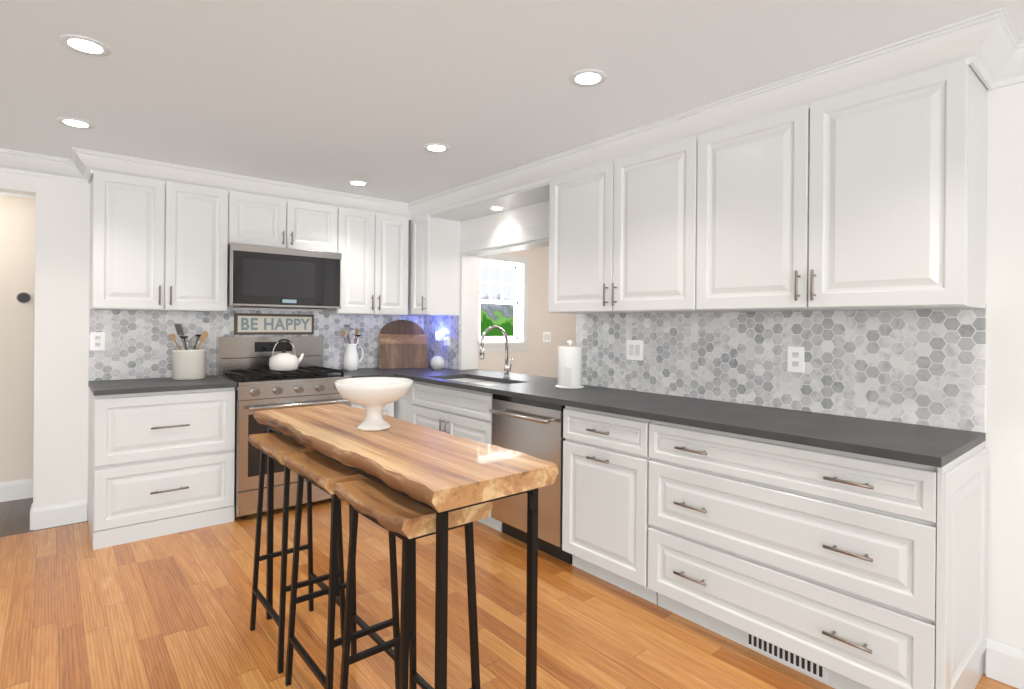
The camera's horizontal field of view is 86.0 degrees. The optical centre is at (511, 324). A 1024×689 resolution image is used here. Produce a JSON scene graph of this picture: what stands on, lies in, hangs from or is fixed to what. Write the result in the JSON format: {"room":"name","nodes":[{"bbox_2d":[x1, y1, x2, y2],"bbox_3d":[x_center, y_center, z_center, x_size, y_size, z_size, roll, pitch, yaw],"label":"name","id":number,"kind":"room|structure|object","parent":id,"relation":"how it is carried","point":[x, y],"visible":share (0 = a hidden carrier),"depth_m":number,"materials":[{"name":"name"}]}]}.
{"room":"kitchen","nodes":[
{"label":"kitchen","id":0,"kind":"room"},
{"bbox_2d":[0,195,35,481],"bbox_3d":[-3.266,0.114,4.388,4.400,2.330,0.120,1,0,-40],"label":"wall","id":1,"kind":"structure","parent":0,"point":[17,262],"depth_m":4.01,"materials":[{"name":"beige paint"}]},
{"bbox_2d":[0,478,32,501],"bbox_3d":[-3.232,1.209,4.337,4.400,0.140,0.014,1,0,-40],"label":"baseboard","id":2,"kind":"structure","parent":1,"relation":"attached to","point":[17,489],"depth_m":4.01,"materials":[{"name":"white paint"}]},
{"bbox_2d":[0,192,35,198],"bbox_3d":[-3.185,-0.992,4.303,4.400,0.116,0.102,1,0,-40],"label":"crown molding","id":3,"kind":"structure","parent":1,"relation":"attached to","point":[1,193],"depth_m":4.00,"materials":[{"name":"white paint"}]},
{"bbox_2d":[16,292,31,303],"bbox_3d":[-3.579,-0.199,4.027,0.084,0.084,0.026,1,0,-40],"label":"thermostat","id":4,"kind":"object","parent":1,"relation":"attached to","point":[23,297],"visible":0.96,"depth_m":4.02,"materials":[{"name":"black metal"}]},
{"bbox_2d":[0,171,423,519],"bbox_3d":[-2.640,0.119,3.798,4.600,2.330,0.128,1,0,-40],"label":"wall","id":5,"kind":"structure","parent":0,"point":[69,364],"depth_m":3.57,"materials":[{"name":"white paint"}]},
{"bbox_2d":[0,148,90,182],"bbox_3d":[-3.529,-0.995,2.899,2.068,0.116,0.109,1,0,-40],"label":"crown molding","id":6,"kind":"structure","parent":5,"relation":"attached to","point":[12,161],"depth_m":3.39,"materials":[{"name":"white paint"}]},
{"bbox_2d":[30,499,86,529],"bbox_3d":[-2.895,1.212,3.510,0.282,0.140,0.014,1,0,-40],"label":"baseboard","id":7,"kind":"structure","parent":5,"relation":"attached to","point":[41,517],"depth_m":3.50,"materials":[{"name":"white paint"}]},
{"bbox_2d":[90,332,104,349],"bbox_3d":[-2.738,0.107,3.628,0.075,0.120,0.007,1,0,-40],"label":"outlet","id":8,"kind":"object","parent":5,"relation":"attached to","point":[97,339],"depth_m":3.63,"materials":[{"name":"white plastic"}]},
{"bbox_2d":[89,170,232,311],"bbox_3d":[-2.379,-0.537,3.723,0.753,0.875,0.329,1,0,-40],"label":"upper cabinet","id":9,"kind":"object","parent":5,"relation":"attached to","point":[155,245],"depth_m":3.57,"materials":[{"name":"white paint"}]},
{"bbox_2d":[234,313,313,334],"bbox_3d":[-1.869,-0.006,4.343,0.600,0.164,0.026,1,0,-40],"label":"sign","id":10,"kind":"object","parent":5,"relation":"attached to","point":[269,324],"visible":1,"depth_m":4.32,"materials":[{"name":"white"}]},
{"bbox_2d":[233,191,340,252],"bbox_3d":[-1.785,-0.770,4.219,0.788,0.398,0.329,1,0,-40],"label":"upper cabinet","id":11,"kind":"object","parent":5,"relation":"attached to","point":[260,220],"depth_m":4.09,"materials":[{"name":"white paint"}]},
{"bbox_2d":[227,243,341,308],"bbox_3d":[-1.762,-0.346,4.189,0.784,0.434,0.405,1,0,-40],"label":"microwave","id":12,"kind":"object","parent":11,"relation":"attached to","point":[270,277],"visible":0.98,"depth_m":4.00,"materials":[{"name":"silver metal"}]},
{"bbox_2d":[350,330,358,342],"bbox_3d":[-1.370,0.105,4.775,0.075,0.120,0.007,1,0,-40],"label":"outlet","id":13,"kind":"object","parent":5,"relation":"attached to","point":[353,331],"depth_m":4.77,"materials":[{"name":"white"}]},
{"bbox_2d":[322,207,408,314],"bbox_3d":[-1.242,-0.527,4.677,0.631,0.875,0.329,1,0,-40],"label":"upper cabinet","id":14,"kind":"object","parent":5,"relation":"attached to","point":[374,245],"depth_m":4.55,"materials":[{"name":"white paint"}]},
{"bbox_2d":[0,497,1017,688],"bbox_3d":[-0.429,1.328,1.151,4.600,0.050,9.200,1,0,-40],"label":"floor","id":15,"kind":"structure","parent":0,"point":[169,611],"depth_m":2.42,"materials":[{"name":"brown wood"}]},
{"bbox_2d":[88,375,236,549],"bbox_3d":[-2.291,0.830,3.592,0.745,0.915,0.655,1,0,-40],"label":"base cabinet","id":16,"kind":"object","parent":15,"relation":"on","point":[161,454],"depth_m":3.35,"materials":[{"name":"white paint"}]},
{"bbox_2d":[170,324,207,379],"bbox_3d":[-2.231,0.182,3.791,0.226,0.379,0.212,1,0,-40],"label":"utensil crock","id":17,"kind":"object","parent":16,"relation":"on","point":[188,364],"visible":1,"depth_m":3.72,"materials":[{"name":"white ceramic"}]},
{"bbox_2d":[216,336,351,518],"bbox_3d":[-1.672,0.692,4.047,0.774,1.200,0.718,1,0,-40],"label":"range","id":18,"kind":"object","parent":15,"relation":"on","point":[243,362],"visible":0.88,"depth_m":3.81,"materials":[{"name":"silver metal"}]},
{"bbox_2d":[269,339,303,370],"bbox_3d":[-1.670,0.217,4.077,0.250,0.234,0.204,1,0,-40],"label":"kettle","id":19,"kind":"object","parent":18,"relation":"on","point":[283,361],"visible":1,"depth_m":4.00,"materials":[{"name":"white ceramic"}]},
{"bbox_2d":[248,432,344,673],"bbox_3d":[-0.888,0.885,2.277,0.298,0.831,0.400,1,0,-40],"label":"stool","id":20,"kind":"object","parent":15,"relation":"on","point":[275,446],"visible":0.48,"depth_m":2.21,"materials":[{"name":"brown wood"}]},
{"bbox_2d":[283,451,399,688],"bbox_3d":[-0.591,0.887,1.925,0.298,0.831,0.400,1,0,-40],"label":"stool","id":21,"kind":"object","parent":15,"relation":"on","point":[322,472],"visible":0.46,"depth_m":1.86,"materials":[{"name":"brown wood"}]},
{"bbox_2d":[336,368,391,415],"bbox_3d":[-1.273,0.838,4.437,0.332,0.915,0.669,1,0,-40],"label":"base cabinet","id":22,"kind":"object","parent":15,"relation":"on","point":[387,409],"depth_m":4.32,"materials":[{"name":"white paint"}]},
{"bbox_2d":[341,325,363,370],"bbox_3d":[-1.336,0.189,4.600,0.196,0.382,0.143,1,0,-40],"label":"pitcher","id":23,"kind":"object","parent":22,"relation":"on","point":[351,361],"visible":1,"depth_m":4.55,"materials":[{"name":"white ceramic"}]},
{"bbox_2d":[253,404,558,688],"bbox_3d":[-0.507,0.845,1.994,0.443,0.915,1.502,1,0,-40],"label":"bar table","id":24,"kind":"object","parent":15,"relation":"on","point":[441,474],"visible":0.94,"depth_m":1.56,"materials":[{"name":"brown wood"}]},
{"bbox_2d":[334,377,412,430],"bbox_3d":[-0.518,0.297,2.061,0.286,0.178,0.286,1,0,-40],"label":"pedestal bowl","id":25,"kind":"object","parent":24,"relation":"on","point":[373,396],"visible":0.98,"depth_m":2.00,"materials":[{"name":"white ceramic"}]},
{"bbox_2d":[333,478,492,688],"bbox_3d":[-0.296,0.890,1.573,0.298,0.831,0.400,1,0,-40],"label":"stool","id":26,"kind":"object","parent":15,"relation":"on","point":[408,521],"visible":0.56,"depth_m":1.51,"materials":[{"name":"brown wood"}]},
{"bbox_2d":[489,394,571,563],"bbox_3d":[0.239,0.869,3.321,0.573,0.881,0.600,1,0,-40],"label":"dishwasher","id":27,"kind":"object","parent":15,"relation":"on","point":[533,428],"visible":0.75,"depth_m":3.11,"materials":[{"name":"silver metal"}]},
{"bbox_2d":[364,366,987,688],"bbox_3d":[0.285,0.852,3.493,0.842,0.915,4.119,1,0,-40],"label":"base cabinet","id":28,"kind":"object","parent":15,"relation":"on","point":[846,552],"depth_m":2.09,"materials":[{"name":"white paint"}]},
{"bbox_2d":[379,320,427,368],"bbox_3d":[-0.970,0.168,4.903,0.430,0.430,0.140,1,0,-16],"label":"cutting boards","id":29,"kind":"object","parent":28,"relation":"on","point":[403,343],"visible":1,"depth_m":4.88,"materials":[{"name":"brown wood"}]},
{"bbox_2d":[430,356,444,369],"bbox_3d":[-0.645,0.326,4.748,0.124,0.119,0.124,1,0,-40],"label":"smart speaker","id":30,"kind":"object","parent":28,"relation":"on","point":[437,362],"visible":1,"depth_m":4.71},
{"bbox_2d":[480,325,512,377],"bbox_3d":[-0.114,0.196,4.000,0.276,0.388,0.084,1,0,-40],"label":"faucet","id":31,"kind":"object","parent":28,"relation":"on","point":[507,368],"visible":1,"depth_m":4.05,"materials":[{"name":"silver metal"}]},
{"bbox_2d":[555,340,583,388],"bbox_3d":[0.365,0.244,3.467,0.182,0.300,0.182,1,0,-40],"label":"paper towel holder","id":32,"kind":"object","parent":28,"relation":"on","point":[569,366],"visible":1,"depth_m":3.40,"materials":[{"name":"white paper"}]},
{"bbox_2d":[747,633,826,681],"bbox_3d":[1.056,1.266,2.122,0.007,0.076,0.300,1,0,-40],"label":"air vent grille","id":33,"kind":"object","parent":28,"relation":"attached to","point":[794,660],"visible":0.65,"depth_m":2.11,"materials":[{"name":"metal"}]},
{"bbox_2d":[0,0,1023,202],"bbox_3d":[1.124,-1.053,2.437,8.600,0.080,9.200,1,0,-40],"label":"ceiling","id":34,"kind":"structure","parent":0,"point":[337,95],"depth_m":2.23,"materials":[{"name":"white paint"}]},
{"bbox_2d":[56,117,94,128],"bbox_3d":[-2.249,-1.040,2.831,0.155,0.006,0.155,1,0,11],"label":"recessed light","id":35,"kind":"object","parent":34,"relation":"in","point":[71,122],"depth_m":2.83,"materials":[{"name":"white"}]},
{"bbox_2d":[58,34,110,56],"bbox_3d":[-1.580,-1.034,2.035,0.155,0.006,0.155,1,0,11],"label":"recessed light","id":36,"kind":"object","parent":34,"relation":"in","point":[96,48],"depth_m":2.03,"materials":[{"name":"white"}]},
{"bbox_2d":[68,147,407,216],"bbox_3d":[-1.779,-0.980,3.978,2.204,0.116,0.126,1,0,-40],"label":"crown molding","id":37,"kind":"structure","parent":34,"relation":"attached to","point":[84,162],"depth_m":3.75,"materials":[{"name":"white paint"}]},
{"bbox_2d":[347,180,368,185],"bbox_3d":[-1.119,-1.030,3.988,0.155,0.006,0.155,1,0,11],"label":"recessed light","id":38,"kind":"object","parent":34,"relation":"in","point":[351,182],"depth_m":3.99,"materials":[{"name":"white"}]},
{"bbox_2d":[423,143,449,152],"bbox_3d":[-0.437,-1.024,3.177,0.155,0.006,0.155,1,0,44],"label":"recessed light","id":39,"kind":"object","parent":34,"relation":"in","point":[431,147],"depth_m":3.16,"materials":[{"name":"white"}]},
{"bbox_2d":[489,207,503,209],"bbox_3d":[-0.118,-0.891,4.202,0.115,0.005,0.115,1,0,44],"label":"recessed light","id":40,"kind":"object","parent":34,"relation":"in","point":[491,208],"depth_m":4.19,"materials":[{"name":"white"}]},
{"bbox_2d":[569,69,606,86],"bbox_3d":[0.313,-1.017,2.266,0.155,0.006,0.155,1,0,26],"label":"recessed light","id":41,"kind":"object","parent":34,"relation":"in","point":[586,77],"depth_m":2.26,"materials":[{"name":"white plastic"}]},
{"bbox_2d":[408,7,1019,219],"bbox_3d":[0.345,-0.961,3.266,0.106,0.116,3.900,1,0,-40],"label":"crown molding","id":42,"kind":"structure","parent":34,"relation":"attached to","point":[989,46],"depth_m":2.30,"materials":[{"name":"white paint"}]},
{"bbox_2d":[478,246,575,377],"bbox_3d":[0.587,0.147,6.681,3.690,2.330,0.140,1,0,-40],"label":"wall","id":43,"kind":"structure","parent":0,"point":[539,357],"depth_m":6.30,"materials":[{"name":"beige paint"}]},
{"bbox_2d":[478,254,530,351],"bbox_3d":[-0.142,-0.239,6.021,0.800,1.050,0.171,1,0,-40],"label":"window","id":44,"kind":"structure","parent":43,"relation":"in","point":[518,340],"depth_m":6.14,"materials":[{"name":"white paint"}]},
{"bbox_2d":[543,332,550,341],"bbox_3d":[0.408,0.141,6.435,0.118,0.120,0.007,1,0,-40],"label":"light switch","id":45,"kind":"object","parent":43,"relation":"attached to","point":[546,335],"depth_m":6.43,"materials":[{"name":"white plastic"}]},
{"bbox_2d":[423,82,1023,673],"bbox_3d":[1.756,0.157,2.271,0.188,2.330,8.120,1,0,-40],"label":"wall","id":46,"kind":"structure","parent":0,"point":[951,368],"depth_m":2.30,"materials":[{"name":"grey tile"}]},
{"bbox_2d":[409,211,464,315],"bbox_3d":[-0.660,-0.522,4.765,0.328,0.875,0.274,1,0,-40],"label":"upper cabinet","id":47,"kind":"object","parent":46,"relation":"attached to","point":[434,255],"depth_m":4.66,"materials":[{"name":"white paint"}]},
{"bbox_2d":[435,332,440,340],"bbox_3d":[-0.670,0.101,4.987,0.038,0.080,0.050,1,0,-40],"label":"light","id":48,"kind":"object","parent":46,"relation":"attached to","point":[437,334],"depth_m":4.97,"materials":[{"name":"white plastic"}]},
{"bbox_2d":[443,336,449,345],"bbox_3d":[-0.580,0.142,4.879,0.038,0.080,0.050,1,0,-40],"label":"light","id":49,"kind":"object","parent":46,"relation":"attached to","point":[446,341],"depth_m":4.86,"materials":[{"name":"white plastic"}]},
{"bbox_2d":[459,224,576,369],"bbox_3d":[0.062,-0.166,4.287,0.196,1.114,1.390,1,0,-40],"label":"door frame","id":50,"kind":"structure","parent":46,"relation":"attached to","point":[471,251],"depth_m":4.76,"materials":[{"name":"white paint"}]},
{"bbox_2d":[545,137,692,313],"bbox_3d":[0.686,-0.510,3.160,0.328,0.875,1.031,1,0,-40],"label":"upper cabinet","id":51,"kind":"object","parent":46,"relation":"attached to","point":[621,232],"depth_m":3.00,"materials":[{"name":"white paint"}]},
{"bbox_2d":[627,340,642,359],"bbox_3d":[0.743,0.152,3.327,0.007,0.120,0.118,1,0,-40],"label":"light switch","id":52,"kind":"object","parent":46,"relation":"attached to","point":[634,347],"depth_m":3.32,"materials":[{"name":"white plastic"}]},
{"bbox_2d":[787,346,803,372],"bbox_3d":[1.347,0.163,2.607,0.007,0.120,0.075,1,0,-40],"label":"outlet","id":53,"kind":"object","parent":46,"relation":"attached to","point":[795,359],"depth_m":2.60,"materials":[{"name":"white plastic"}]},
{"bbox_2d":[689,59,987,312],"bbox_3d":[1.347,-0.504,2.372,0.328,0.875,1.027,1,0,-40],"label":"upper cabinet","id":54,"kind":"object","parent":46,"relation":"attached to","point":[873,197],"depth_m":2.15,"materials":[{"name":"white paint"}]},
{"bbox_2d":[975,39,1023,89],"bbox_3d":[3.010,-0.938,0.553,0.130,0.116,3.888,1,0,-40],"label":"crown molding","id":55,"kind":"structure","parent":46,"relation":"attached to","point":[1007,74],"depth_m":2.01,"materials":[{"name":"white paint"}]},
{"bbox_2d":[986,638,1023,688],"bbox_3d":[3.038,1.264,0.587,0.014,0.140,3.880,1,0,-40],"label":"baseboard","id":56,"kind":"structure","parent":46,"relation":"attached to","point":[1005,663],"depth_m":2.03,"materials":[{"name":"white paint"}]},
{"label":"outside","id":57,"kind":"structure","parent":0,"visible":0},
{"bbox_2d":[480,266,513,336],"bbox_3d":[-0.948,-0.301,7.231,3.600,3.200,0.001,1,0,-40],"label":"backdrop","id":58,"kind":"structure","parent":57,"point":[501,315],"depth_m":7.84,"materials":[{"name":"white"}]}
]}

